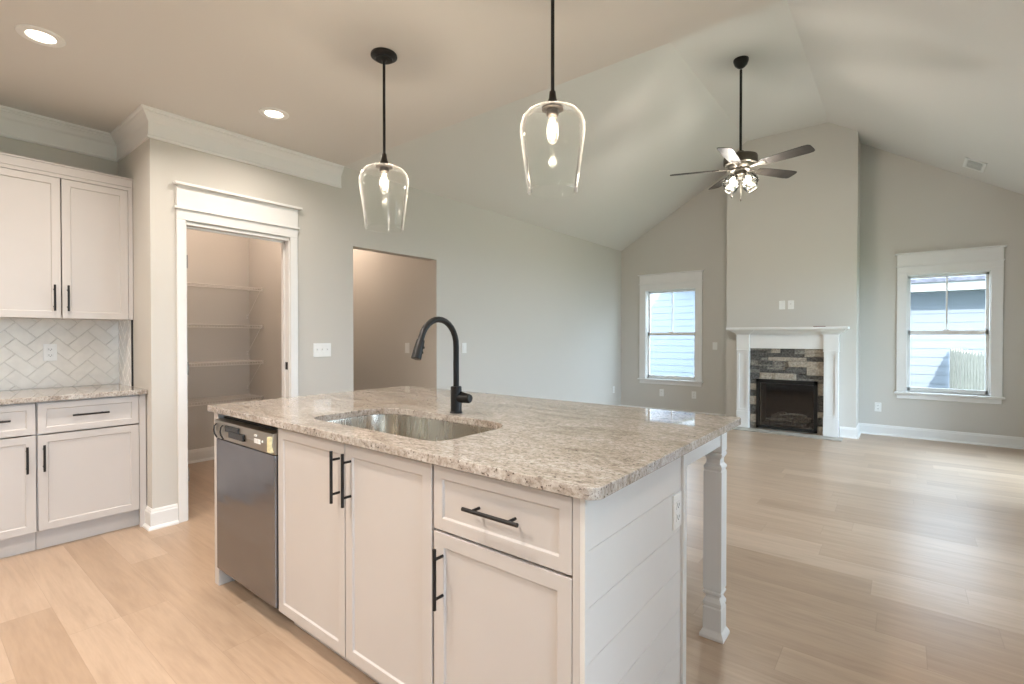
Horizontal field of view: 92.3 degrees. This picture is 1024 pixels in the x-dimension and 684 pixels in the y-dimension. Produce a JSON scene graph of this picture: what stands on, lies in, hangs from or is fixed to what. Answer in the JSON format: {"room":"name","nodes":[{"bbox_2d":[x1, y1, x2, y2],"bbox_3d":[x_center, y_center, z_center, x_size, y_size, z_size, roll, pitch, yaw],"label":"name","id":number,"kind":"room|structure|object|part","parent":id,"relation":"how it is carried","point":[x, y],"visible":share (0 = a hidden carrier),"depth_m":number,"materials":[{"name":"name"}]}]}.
{"room":"kitchen","nodes":[
{"label":"kitchen","id":0,"kind":"room"},
{"bbox_2d":[0,136,118,390],"bbox_3d":[-4.062,-0.133,2.331,0.128,2.743,3.715,0,1,38],"label":"wall","id":1,"kind":"structure","parent":0,"point":[87,350],"depth_m":3.40,"materials":[{"name":"tile"}]},
{"bbox_2d":[43,344,56,360],"bbox_3d":[-3.156,0.071,3.364,0.009,0.115,0.070,0,1,38],"label":"wall outlet","id":2,"kind":"object","parent":1,"relation":"attached to","point":[49,350],"visible":1,"depth_m":3.36,"materials":[{"name":"white plastic"}]},
{"bbox_2d":[0,152,132,320],"bbox_3d":[-3.004,-0.644,3.246,0.388,0.982,0.751,0,1,38],"label":"upper cabinet","id":3,"kind":"object","parent":1,"relation":"attached to","point":[66,232],"visible":1,"depth_m":3.16,"materials":[{"name":"white wood"}]},
{"bbox_3d":[-3.001,-0.597,3.018,0.019,0.893,0.347,0,1,38],"label":"door","id":4,"kind":"part","parent":3,"relation":"part of","materials":[{"name":"white wood"}]},
{"bbox_3d":[-2.892,-0.280,3.112,0.040,0.165,0.012,0,1,38],"label":"bar handle","id":5,"kind":"part","parent":3,"relation":"part of","materials":[{"name":"black metal"}]},
{"bbox_3d":[-3.016,-1.104,3.250,0.358,0.063,0.751,0,1,38],"label":"moulding","id":6,"kind":"part","parent":3,"relation":"part of","materials":[{"name":"white wood"}]},
{"bbox_3d":[-2.851,-0.280,3.163,0.040,0.165,0.012,0,1,38],"label":"bar handle","id":7,"kind":"part","parent":3,"relation":"part of","materials":[{"name":"black metal"}]},
{"bbox_3d":[-2.783,-0.600,3.293,0.019,0.893,0.344,0,1,38],"label":"door","id":8,"kind":"part","parent":3,"relation":"part of","materials":[{"name":"white wood"}]},
{"bbox_2d":[118,229,281,449],"bbox_3d":[-2.671,-0.154,4.409,1.725,2.743,1.500,0,1,38],"label":"wall","id":9,"kind":"structure","parent":0,"point":[213,258],"depth_m":5.09,"materials":[{"name":"grey paint"}]},
{"bbox_2d":[142,446,213,530],"bbox_3d":[-2.610,1.152,4.286,1.750,0.132,1.398,0,1,38],"label":"baseboard","id":10,"kind":"structure","parent":9,"relation":"attached to","point":[165,516],"depth_m":3.30,"materials":[{"name":"white wood"}]},
{"bbox_2d":[187,282,262,318],"bbox_3d":[-3.124,-0.407,4.771,0.323,0.321,1.252,0,1,38],"label":"wire shelf","id":11,"kind":"object","parent":9,"relation":"attached to","point":[189,284],"visible":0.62,"depth_m":4.98,"materials":[{"name":"white metal"}]},
{"bbox_2d":[187,324,262,354],"bbox_3d":[-3.124,-0.017,4.775,0.323,0.321,1.252,0,1,38],"label":"wire shelf","id":12,"kind":"object","parent":9,"relation":"attached to","point":[217,325],"visible":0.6,"depth_m":4.97,"materials":[{"name":"white metal"}]},
{"bbox_2d":[188,393,263,406],"bbox_3d":[-3.124,0.728,4.783,0.323,0.321,1.252,0,1,38],"label":"wire shelf","id":13,"kind":"object","parent":9,"relation":"attached to","point":[249,394],"visible":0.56,"depth_m":4.97,"materials":[{"name":"white metal"}]},
{"bbox_2d":[189,359,262,388],"bbox_3d":[-3.124,0.356,4.779,0.323,0.321,1.252,0,1,38],"label":"wire shelf","id":14,"kind":"object","parent":9,"relation":"attached to","point":[248,360],"visible":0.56,"depth_m":5.00,"materials":[{"name":"white metal"}]},
{"bbox_2d":[118,138,620,508],"bbox_3d":[-0.510,-0.180,6.138,0.720,2.760,6.872,0,1,38],"label":"wall","id":15,"kind":"structure","parent":0,"point":[536,310],"depth_m":4.89,"materials":[{"name":"grey paint"}]},
{"bbox_2d":[131,320,133,385],"bbox_3d":[-2.671,0.078,3.462,0.009,0.468,0.011,0,1,38],"label":"trim","id":16,"kind":"structure","parent":15,"relation":"attached to","point":[132,372],"depth_m":3.46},
{"bbox_2d":[0,104,343,187],"bbox_3d":[-3.313,-1.416,2.547,0.778,0.182,5.005,0,1,38],"label":"trim","id":17,"kind":"structure","parent":15,"relation":"attached to","point":[145,122],"depth_m":3.46,"materials":[{"name":"white wood"}]},
{"bbox_2d":[173,180,302,522],"bbox_3d":[-2.034,0.071,3.695,0.168,2.308,0.890,0,1,38],"label":"door frame","id":18,"kind":"structure","parent":15,"relation":"in","point":[194,203],"depth_m":3.58,"materials":[{"name":"wood"}]},
{"bbox_2d":[313,343,330,356],"bbox_3d":[-1.605,0.068,4.169,0.016,0.115,0.162,0,1,38],"label":"light switch","id":19,"kind":"object","parent":15,"relation":"attached to","point":[319,349],"visible":1,"depth_m":4.16,"materials":[{"name":"white plastic"}]},
{"bbox_2d":[462,343,466,352],"bbox_3d":[-0.535,0.067,5.522,0.009,0.115,0.070,0,1,38],"label":"light switch","id":20,"kind":"object","parent":15,"relation":"attached to","point":[464,350],"visible":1,"depth_m":5.52,"materials":[{"name":"white plastic"}]},
{"bbox_2d":[0,0,780,165],"bbox_3d":[-2.299,-1.548,1.641,8.450,0.100,5.150,0,1,38],"label":"ceiling","id":21,"kind":"structure","parent":0,"point":[216,63],"depth_m":2.59,"materials":[{"name":"white paint"}]},
{"bbox_2d":[14,24,65,47],"bbox_3d":[-2.317,-1.501,2.421,0.184,0.009,0.184,0,1,38],"label":"recessed light","id":22,"kind":"object","parent":21,"relation":"in","point":[36,34],"visible":1,"depth_m":2.41,"materials":[{"name":"white plastic"}]},
{"bbox_2d":[258,107,288,119],"bbox_3d":[-1.577,-1.509,3.261,0.184,0.009,0.184,0,1,38],"label":"recessed light","id":23,"kind":"object","parent":21,"relation":"in","point":[268,112],"visible":1,"depth_m":3.25,"materials":[{"name":"white plastic"}]},
{"bbox_2d":[359,47,408,232],"bbox_3d":[-0.671,-1.051,2.586,0.255,0.912,0.255,0,1,38],"label":"pendant light","id":24,"kind":"object","parent":21,"relation":"hanging from","point":[385,56],"visible":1,"depth_m":2.57,"materials":[{"name":"clear glass"}]},
{"bbox_3d":[-0.671,-0.758,2.588,0.255,0.326,0.255,0,1,38],"label":"lamp shade","id":25,"kind":"part","parent":24,"relation":"part of","materials":[{"name":"clear glass"}]},
{"bbox_3d":[-0.671,-1.222,2.584,0.014,0.500,0.014,0,1,38],"label":"rod","id":26,"kind":"part","parent":24,"relation":"part of","materials":[{"name":"black metal"}]},
{"bbox_2d":[520,0,584,198],"bbox_3d":[0.159,-1.044,1.927,0.255,0.912,0.255,0,1,38],"label":"pendant light","id":27,"kind":"object","parent":21,"relation":"hanging from","point":[552,107],"visible":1,"depth_m":1.91,"materials":[{"name":"clear glass"}]},
{"bbox_3d":[0.159,-1.215,1.925,0.014,0.500,0.014,0,1,38],"label":"rod","id":28,"kind":"part","parent":27,"relation":"part of","materials":[{"name":"black metal"}]},
{"bbox_3d":[0.159,-0.751,1.930,0.255,0.326,0.255,0,1,38],"label":"lamp shade","id":29,"kind":"part","parent":27,"relation":"part of","materials":[{"name":"clear glass"}]},
{"bbox_3d":[0.159,-0.831,1.929,0.044,0.114,0.044,0,1,38],"label":"bulb","id":30,"kind":"part","parent":27,"relation":"part of","materials":[{"name":"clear glass"}]},
{"bbox_2d":[353,249,428,390],"bbox_3d":[-2.395,-0.169,5.850,3.085,2.743,1.340,0,1,38],"label":"wall","id":31,"kind":"structure","parent":0,"point":[391,292],"depth_m":5.81,"materials":[{"name":"grey paint"}]},
{"bbox_2d":[405,343,408,352],"bbox_3d":[-1.191,0.068,5.593,0.070,0.115,0.009,0,1,38],"label":"light switch","id":32,"kind":"object","parent":31,"relation":"attached to","point":[406,344],"visible":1,"depth_m":5.59,"materials":[{"name":"white plastic"}]},
{"bbox_2d":[0,428,1023,683],"bbox_3d":[-0.548,1.283,3.877,8.450,0.120,10.784,0,1,38],"label":"floor","id":33,"kind":"structure","parent":0,"point":[870,558],"depth_m":2.45,"materials":[{"name":"wood"}]},
{"bbox_2d":[0,402,36,558],"bbox_3d":[-3.237,0.793,2.759,0.658,0.882,0.756,0,1,38],"label":"base cabinet","id":34,"kind":"object","parent":33,"relation":"on","point":[18,515],"visible":0.98,"depth_m":2.82,"materials":[{"name":"white wood"}]},
{"bbox_3d":[-2.901,0.450,2.729,0.019,0.180,0.373,0,1,38],"label":"drawer","id":35,"kind":"part","parent":34,"relation":"part of","materials":[{"name":"white wood"}]},
{"bbox_3d":[-2.901,0.830,2.733,0.019,0.564,0.373,0,1,38],"label":"door","id":36,"kind":"part","parent":34,"relation":"part of","materials":[{"name":"white wood"}]},
{"bbox_3d":[-2.786,0.681,2.829,0.040,0.155,0.012,0,1,38],"label":"bar handle","id":37,"kind":"part","parent":34,"relation":"part of","materials":[{"name":"black metal"}]},
{"bbox_2d":[0,384,147,404],"bbox_3d":[-3.076,0.333,2.954,0.640,0.030,1.310,0,1,38],"label":"countertop","id":38,"kind":"structure","parent":34,"relation":"on","point":[109,390],"depth_m":3.09,"materials":[{"name":"stone"}]},
{"bbox_2d":[35,394,145,549],"bbox_3d":[-2.836,0.788,3.263,0.658,0.882,0.527,0,1,38],"label":"base cabinet","id":39,"kind":"object","parent":33,"relation":"on","point":[91,452],"visible":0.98,"depth_m":3.07,"materials":[{"name":"white wood"}]},
{"bbox_3d":[-2.741,0.681,2.885,0.040,0.155,0.012,0,1,38],"label":"bar handle","id":40,"kind":"part","parent":39,"relation":"part of","materials":[{"name":"black metal"}]},
{"bbox_3d":[-2.628,0.448,3.072,0.019,0.182,0.486,0,1,38],"label":"drawer","id":41,"kind":"part","parent":39,"relation":"part of","materials":[{"name":"white wood"}]},
{"bbox_3d":[-2.628,0.828,3.076,0.019,0.562,0.486,0,1,38],"label":"door","id":42,"kind":"part","parent":39,"relation":"part of","materials":[{"name":"white wood"}]},
{"bbox_3d":[-2.608,0.442,3.050,0.040,0.012,0.175,0,1,38],"label":"bar handle","id":43,"kind":"part","parent":39,"relation":"part of","materials":[{"name":"black metal"}]},
{"bbox_2d":[214,413,233,585],"bbox_3d":[-1.303,0.793,2.764,0.049,0.883,0.654,0,1,38],"label":"island end panel","id":44,"kind":"object","parent":33,"relation":"on","point":[221,578],"visible":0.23,"depth_m":2.51,"materials":[{"name":"white wood"}]},
{"bbox_2d":[213,416,278,608],"bbox_3d":[-1.069,0.807,2.518,0.606,0.860,0.625,0,1,38],"label":"dishwasher","id":45,"kind":"object","parent":33,"relation":"on","point":[247,451],"visible":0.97,"depth_m":2.25,"materials":[{"name":"silver metal"}]},
{"bbox_3d":[-1.242,0.434,2.295,0.606,0.096,0.044,0,1,38],"label":"control panel","id":46,"kind":"part","parent":45,"relation":"part of","materials":[{"name":"silver metal"}]},
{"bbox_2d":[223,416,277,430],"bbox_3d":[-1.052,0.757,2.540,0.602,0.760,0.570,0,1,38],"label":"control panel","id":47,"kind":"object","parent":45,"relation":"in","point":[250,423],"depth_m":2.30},
{"bbox_2d":[278,428,436,683],"bbox_3d":[-0.437,0.801,2.043,0.969,0.882,0.680,0,1,38],"label":"base cabinet","id":48,"kind":"object","parent":33,"relation":"on","point":[356,528],"visible":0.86,"depth_m":1.75,"materials":[{"name":"white wood"}]},
{"bbox_3d":[-0.800,0.762,1.960,0.496,0.786,0.019,0,1,38],"label":"door","id":49,"kind":"part","parent":48,"relation":"part of","materials":[{"name":"white wood"}]},
{"bbox_3d":[-0.648,0.491,1.799,0.012,0.190,0.040,0,1,38],"label":"bar handle","id":50,"kind":"part","parent":48,"relation":"part of","materials":[{"name":"black metal"}]},
{"bbox_3d":[-0.592,0.492,1.754,0.012,0.190,0.040,0,1,38],"label":"bar handle","id":51,"kind":"part","parent":48,"relation":"part of","materials":[{"name":"black metal"}]},
{"bbox_3d":[-0.421,0.765,1.659,0.461,0.786,0.019,0,1,38],"label":"door","id":52,"kind":"part","parent":48,"relation":"part of","materials":[{"name":"white wood"}]},
{"bbox_2d":[207,386,740,500],"bbox_3d":[-0.280,0.340,2.326,2.236,0.030,1.297,0,1,38],"label":"countertop","id":53,"kind":"structure","parent":48,"relation":"on","point":[581,450],"depth_m":1.82,"materials":[{"name":"stone"}]},
{"bbox_2d":[328,414,494,440],"bbox_3d":[-0.439,0.459,2.050,0.870,0.200,0.471,0,1,38],"label":"sink","id":54,"kind":"object","parent":53,"relation":"in","point":[420,428],"visible":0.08,"depth_m":2.32,"materials":[{"name":"silver metal"}]},
{"bbox_2d":[411,316,472,413],"bbox_3d":[-0.304,0.107,2.148,0.111,0.439,0.311,0,1,33],"label":"kitchen faucet","id":55,"kind":"object","parent":53,"relation":"on","point":[458,397],"visible":1,"depth_m":2.24,"materials":[{"name":"black metal"}]},
{"bbox_3d":[-0.321,0.049,2.169,0.027,0.323,0.262,0,1,33],"label":"spout","id":56,"kind":"part","parent":55,"relation":"part of","materials":[{"name":"black metal"}]},
{"bbox_2d":[450,386,462,413],"bbox_3d":[-0.257,0.265,2.270,0.058,0.122,0.058,0,1,33],"label":"base","id":57,"kind":"object","parent":55,"relation":"on","point":[456,391],"depth_m":2.25,"materials":[{"name":"black metal"}]},
{"bbox_2d":[687,436,719,465],"bbox_3d":[0.724,0.397,1.875,0.020,0.071,0.414,0,1,38],"label":"apron","id":58,"kind":"object","parent":53,"relation":"attached to","point":[701,451],"visible":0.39,"depth_m":1.85,"materials":[{"name":"white wood"}]},
{"bbox_2d":[432,465,579,683],"bbox_3d":[0.147,0.806,1.579,0.516,0.882,0.680,0,1,38],"label":"base cabinet","id":59,"kind":"object","parent":33,"relation":"on","point":[506,555],"visible":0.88,"depth_m":1.33,"materials":[{"name":"white wood"}]},
{"bbox_3d":[-0.220,0.701,1.461,0.012,0.180,0.040,0,1,38],"label":"bar handle","id":60,"kind":"part","parent":59,"relation":"part of","materials":[{"name":"black metal"}]},
{"bbox_3d":[-0.054,0.467,1.327,0.195,0.012,0.040,0,1,38],"label":"bar handle","id":61,"kind":"part","parent":59,"relation":"part of","materials":[{"name":"black metal"}]},
{"bbox_3d":[-0.041,0.471,1.354,0.489,0.192,0.019,0,1,38],"label":"drawer","id":62,"kind":"part","parent":59,"relation":"part of","materials":[{"name":"white wood"}]},
{"bbox_3d":[-0.041,0.868,1.358,0.489,0.586,0.019,0,1,38],"label":"door","id":63,"kind":"part","parent":59,"relation":"part of","materials":[{"name":"white wood"}]},
{"bbox_2d":[580,454,686,683],"bbox_3d":[-0.460,0.800,2.116,2.176,0.883,0.686,0,1,38],"label":"panel","id":64,"kind":"object","parent":33,"relation":"on","point":[633,563],"visible":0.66,"depth_m":1.40,"materials":[{"name":"white wood"}]},
{"bbox_3d":[0.174,0.809,1.186,0.014,0.883,0.018,0,1,38],"label":"corner trim","id":65,"kind":"part","parent":64,"relation":"part of","materials":[{"name":"white wood"}]},
{"bbox_2d":[672,491,680,530],"bbox_3d":[0.554,0.564,1.647,0.009,0.115,0.070,0,1,38],"label":"wall outlet","id":66,"kind":"object","parent":64,"relation":"attached to","point":[676,513],"visible":1,"depth_m":1.64,"materials":[{"name":"white plastic"}]},
{"bbox_2d":[676,500,679,509],"bbox_3d":[0.555,0.544,1.646,0.003,0.028,0.033,0,1,38],"label":"receptacle","id":67,"kind":"object","parent":66,"relation":"attached to","point":[677,501],"depth_m":1.64,"materials":[{"name":"white plastic"}]},
{"bbox_2d":[676,511,679,521],"bbox_3d":[0.555,0.584,1.646,0.003,0.028,0.033,0,1,38],"label":"receptacle","id":68,"kind":"object","parent":66,"relation":"attached to","point":[677,512],"depth_m":1.64,"materials":[{"name":"white plastic"}]},
{"bbox_3d":[0.588,0.804,1.702,0.021,0.883,0.032,0,1,38],"label":"corner trim","id":69,"kind":"part","parent":64,"relation":"part of","materials":[{"name":"white wood"}]},
{"bbox_2d":[699,432,729,643],"bbox_3d":[0.860,0.800,2.086,0.098,0.883,0.098,0,1,38],"label":"island post","id":70,"kind":"object","parent":33,"relation":"on","point":[714,628],"visible":0.84,"depth_m":2.06,"materials":[{"name":"white wood"}]},
{"bbox_2d":[733,427,842,440],"bbox_3d":[3.535,1.193,6.442,1.316,0.010,0.217,0,1,38],"label":"hearth slab","id":71,"kind":"object","parent":33,"relation":"on","point":[735,428],"visible":0.88,"depth_m":6.39,"materials":[{"name":"stone"}]},
{"bbox_2d":[344,0,1023,250],"bbox_3d":[2.225,-2.172,4.865,5.380,1.474,5.734,0,1,38],"label":"ceiling","id":72,"kind":"structure","parent":0,"point":[936,83],"depth_m":4.97,"materials":[{"name":"white paint"}]},
{"bbox_2d":[670,56,814,200],"bbox_3d":[2.231,-2.086,4.826,1.331,1.405,1.274,0,1,38],"label":"ceiling fan","id":73,"kind":"object","parent":72,"relation":"hanging from","point":[740,162],"visible":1,"depth_m":4.81,"materials":[{"name":"wood"},{"name":"dark bronze metal"},{"name":"glass"}]},
{"bbox_3d":[1.851,-1.718,5.007,0.465,0.037,0.137,0,1,18],"label":"blade","id":74,"kind":"part","parent":73,"relation":"part of","materials":[{"name":"brown wood"}]},
{"bbox_3d":[2.264,-1.721,5.303,0.137,0.037,0.465,0,1,0],"label":"blade","id":75,"kind":"part","parent":73,"relation":"part of","materials":[{"name":"brown wood"}]},
{"bbox_3d":[2.008,-1.713,4.520,0.139,0.037,0.467,0,1,38],"label":"blade","id":76,"kind":"part","parent":73,"relation":"part of","materials":[{"name":"brown wood"}]},
{"bbox_3d":[2.146,-1.572,4.830,0.143,0.151,0.149,0,1,38],"label":"lamp shade","id":77,"kind":"part","parent":73,"relation":"part of","materials":[{"name":"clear glass"}]},
{"bbox_3d":[2.219,-1.574,4.987,0.149,0.151,0.143,0,1,38],"label":"lamp shade","id":78,"kind":"part","parent":73,"relation":"part of","materials":[{"name":"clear glass"}]},
{"bbox_3d":[2.376,-1.573,4.915,0.143,0.151,0.149,0,1,38],"label":"lamp shade","id":79,"kind":"part","parent":73,"relation":"part of","materials":[{"name":"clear glass"}]},
{"bbox_3d":[2.303,-1.571,4.757,0.149,0.151,0.143,0,1,38],"label":"lamp shade","id":80,"kind":"part","parent":73,"relation":"part of","materials":[{"name":"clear glass"}]},
{"bbox_3d":[2.422,-1.712,4.920,0.187,0.020,0.071,0,1,-18],"label":"blade arm","id":81,"kind":"part","parent":73,"relation":"part of","materials":[{"name":"silver metal"}]},
{"bbox_3d":[2.358,-1.710,4.733,0.071,0.020,0.187,0,1,-36],"label":"blade arm","id":82,"kind":"part","parent":73,"relation":"part of","materials":[{"name":"silver metal"}]},
{"bbox_3d":[2.673,-1.718,5.001,0.465,0.037,0.137,0,1,-18],"label":"blade","id":83,"kind":"part","parent":73,"relation":"part of","materials":[{"name":"brown wood"}]},
{"bbox_3d":[2.513,-1.713,4.519,0.137,0.037,0.465,0,1,-36],"label":"blade","id":84,"kind":"part","parent":73,"relation":"part of","materials":[{"name":"brown wood"}]},
{"bbox_2d":[962,157,986,172],"bbox_3d":[5.049,-1.932,5.375,0.173,0.114,0.340,0,1,38],"label":"ceiling vent","id":85,"kind":"object","parent":72,"relation":"in","point":[979,166],"visible":1,"depth_m":5.36,"materials":[{"name":"white metal"}]},
{"bbox_2d":[726,122,860,436],"bbox_3d":[3.828,-0.807,6.771,1.534,4.003,0.472,0,1,38],"label":"wall","id":86,"kind":"structure","parent":0,"point":[796,238],"depth_m":6.47,"materials":[{"name":"grey paint"}]},
{"bbox_2d":[779,301,784,308],"bbox_3d":[3.633,-0.496,6.624,0.070,0.115,0.007,0,1,38],"label":"wall outlet","id":87,"kind":"object","parent":86,"relation":"attached to","point":[781,303],"visible":1,"depth_m":6.62,"materials":[{"name":"white plastic"}]},
{"bbox_2d":[756,379,817,432],"bbox_3d":[3.756,0.839,6.696,0.723,0.668,0.362,0,1,38],"label":"electric fireplace","id":88,"kind":"object","parent":86,"relation":"in","point":[783,403],"visible":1,"depth_m":6.74,"materials":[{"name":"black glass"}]},
{"bbox_2d":[750,348,823,434],"bbox_3d":[3.658,0.643,6.584,0.878,1.106,0.054,0,1,38],"label":"stone surround","id":89,"kind":"object","parent":86,"relation":"attached to","point":[765,363],"visible":0.97,"depth_m":6.57,"materials":[{"name":"grey stone"}]},
{"bbox_2d":[726,326,849,436],"bbox_3d":[3.607,0.501,6.526,1.420,1.392,0.209,0,1,38],"label":"fireplace mantel","id":90,"kind":"object","parent":86,"relation":"attached to","point":[827,339],"visible":0.98,"depth_m":6.42,"materials":[{"name":"white wood"}]},
{"bbox_3d":[3.236,0.543,6.883,0.171,1.300,0.110,0,1,38],"label":"mantel leg","id":91,"kind":"part","parent":90,"relation":"part of","materials":[{"name":"white wood"}]},
{"bbox_2d":[726,326,849,329],"bbox_3d":[3.607,-0.180,6.519,1.420,0.030,0.209,0,1,38],"label":"mantel shelf","id":92,"kind":"object","parent":90,"relation":"attached to","point":[844,327],"depth_m":6.39,"materials":[{"name":"white wood"}]},
{"bbox_3d":[3.620,-0.130,6.528,1.346,0.070,0.177,0,1,38],"label":"shelf moulding","id":93,"kind":"part","parent":90,"relation":"part of","materials":[{"name":"white wood"}]},
{"bbox_3d":[4.047,0.550,6.240,0.171,1.300,0.110,0,1,38],"label":"mantel leg","id":94,"kind":"part","parent":90,"relation":"part of","materials":[{"name":"white wood"}]},
{"bbox_2d":[788,300,793,308],"bbox_3d":[3.714,-0.495,6.555,0.070,0.115,0.014,0,1,38],"label":"wall outlet","id":95,"kind":"object","parent":86,"relation":"attached to","point":[790,303],"visible":1,"depth_m":6.55,"materials":[{"name":"plastic"}]},
{"bbox_2d":[840,423,1023,448],"bbox_3d":[4.999,1.139,5.806,1.860,0.132,0.564,0,1,38],"label":"baseboard","id":96,"kind":"structure","parent":86,"relation":"attached to","point":[865,428],"depth_m":6.02,"materials":[{"name":"white wood"}]},
{"bbox_2d":[621,143,1023,436],"bbox_3d":[3.963,-0.810,7.058,5.365,4.003,0.140,0,1,38],"label":"wall","id":97,"kind":"structure","parent":0,"point":[907,205],"depth_m":6.33,"materials":[{"name":"grey paint"}]},
{"bbox_2d":[659,389,663,395],"bbox_3d":[2.478,0.841,8.158,0.070,0.115,0.009,0,1,38],"label":"wall outlet","id":98,"kind":"object","parent":97,"relation":"attached to","point":[661,391],"visible":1,"depth_m":8.16,"materials":[{"name":"white plastic"}]},
{"bbox_2d":[637,270,703,386],"bbox_3d":[2.612,-0.216,8.098,1.090,1.833,0.200,0,1,38],"label":"window","id":99,"kind":"structure","parent":97,"relation":"in","point":[684,281],"depth_m":8.10,"materials":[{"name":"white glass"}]},
{"bbox_3d":[2.584,0.627,8.071,1.080,0.022,0.110,0,1,38],"label":"sill","id":100,"kind":"part","parent":99,"relation":"part of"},
{"bbox_3d":[2.634,0.223,8.130,0.810,0.761,0.032,0,1,38],"label":"sash","id":101,"kind":"part","parent":99,"relation":"part of","materials":[{"name":"clear glass"}]},
{"bbox_3d":[2.656,-0.479,8.150,0.810,0.743,0.030,0,1,38],"label":"sash","id":102,"kind":"part","parent":99,"relation":"part of","materials":[{"name":"clear glass"}]},
{"bbox_2d":[618,405,725,415],"bbox_3d":[0.237,1.155,6.803,6.394,0.077,2.581,0,1,-16],"label":"baseboard","id":103,"kind":"structure","parent":97,"relation":"attached to","point":[618,405],"depth_m":8.02,"materials":[{"name":"white wood"}]},
{"bbox_2d":[692,391,695,398],"bbox_3d":[2.893,0.843,7.829,0.070,0.115,0.009,0,1,38],"label":"wall outlet","id":104,"kind":"object","parent":97,"relation":"attached to","point":[693,392],"visible":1,"depth_m":7.83,"materials":[{"name":"white plastic"}]},
{"bbox_2d":[713,342,716,349],"bbox_3d":[3.140,0.062,7.620,0.070,0.115,0.016,0,1,38],"label":"light switch","id":105,"kind":"object","parent":97,"relation":"attached to","point":[714,343],"visible":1,"depth_m":7.62,"materials":[{"name":"white plastic"}]},
{"bbox_2d":[875,402,880,411],"bbox_3d":[4.734,0.841,6.367,0.070,0.115,0.009,0,1,38],"label":"wall outlet","id":106,"kind":"object","parent":97,"relation":"attached to","point":[877,405],"visible":1,"depth_m":6.37,"materials":[{"name":"white plastic"}]},
{"bbox_2d":[894,245,1006,403],"bbox_3d":[5.282,-0.199,5.978,1.009,1.823,0.200,0,1,38],"label":"window","id":107,"kind":"structure","parent":97,"relation":"in","point":[988,261],"depth_m":5.89,"materials":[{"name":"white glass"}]},
{"bbox_3d":[5.305,0.238,6.011,0.745,0.756,0.032,0,1,38],"label":"sash","id":108,"kind":"part","parent":107,"relation":"part of","materials":[{"name":"glass"}]},
{"bbox_3d":[5.326,-0.460,6.031,0.745,0.738,0.030,0,1,38],"label":"sash","id":109,"kind":"part","parent":107,"relation":"part of","materials":[{"name":"clear glass"}]},
{"bbox_3d":[5.254,0.639,5.952,0.999,0.022,0.110,0,1,38],"label":"sill","id":110,"kind":"part","parent":107,"relation":"part of","materials":[{"name":"white wood"}]},
{"label":"outside","id":111,"kind":"structure","parent":0,"visible":0},
{"bbox_3d":[10.869,2.044,11.878,90.000,0.200,90.000,0,1,38],"label":"ground","id":112,"kind":"structure","parent":111,"visible":0},
{"bbox_2d":[650,291,694,376],"bbox_3d":[3.813,-0.366,15.347,10.600,4.545,6.300,0,1,38],"label":"house","id":113,"kind":"structure","parent":112,"relation":"on","point":[670,355],"depth_m":11.69,"materials":[{"name":"paint"}]},
{"bbox_2d":[910,275,985,388],"bbox_3d":[11.102,-0.671,8.442,9.600,5.300,5.050,0,1,38],"label":"house","id":114,"kind":"structure","parent":112,"relation":"on","point":[929,354],"depth_m":8.66,"materials":[{"name":"paint"}]},
{"bbox_2d":[949,349,984,389],"bbox_3d":[7.044,1.054,7.464,0.069,1.869,2.570,0,1,29],"label":"picket fence","id":115,"kind":"object","parent":112,"relation":"on","point":[967,368],"visible":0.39,"depth_m":7.76,"materials":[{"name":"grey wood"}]}
]}

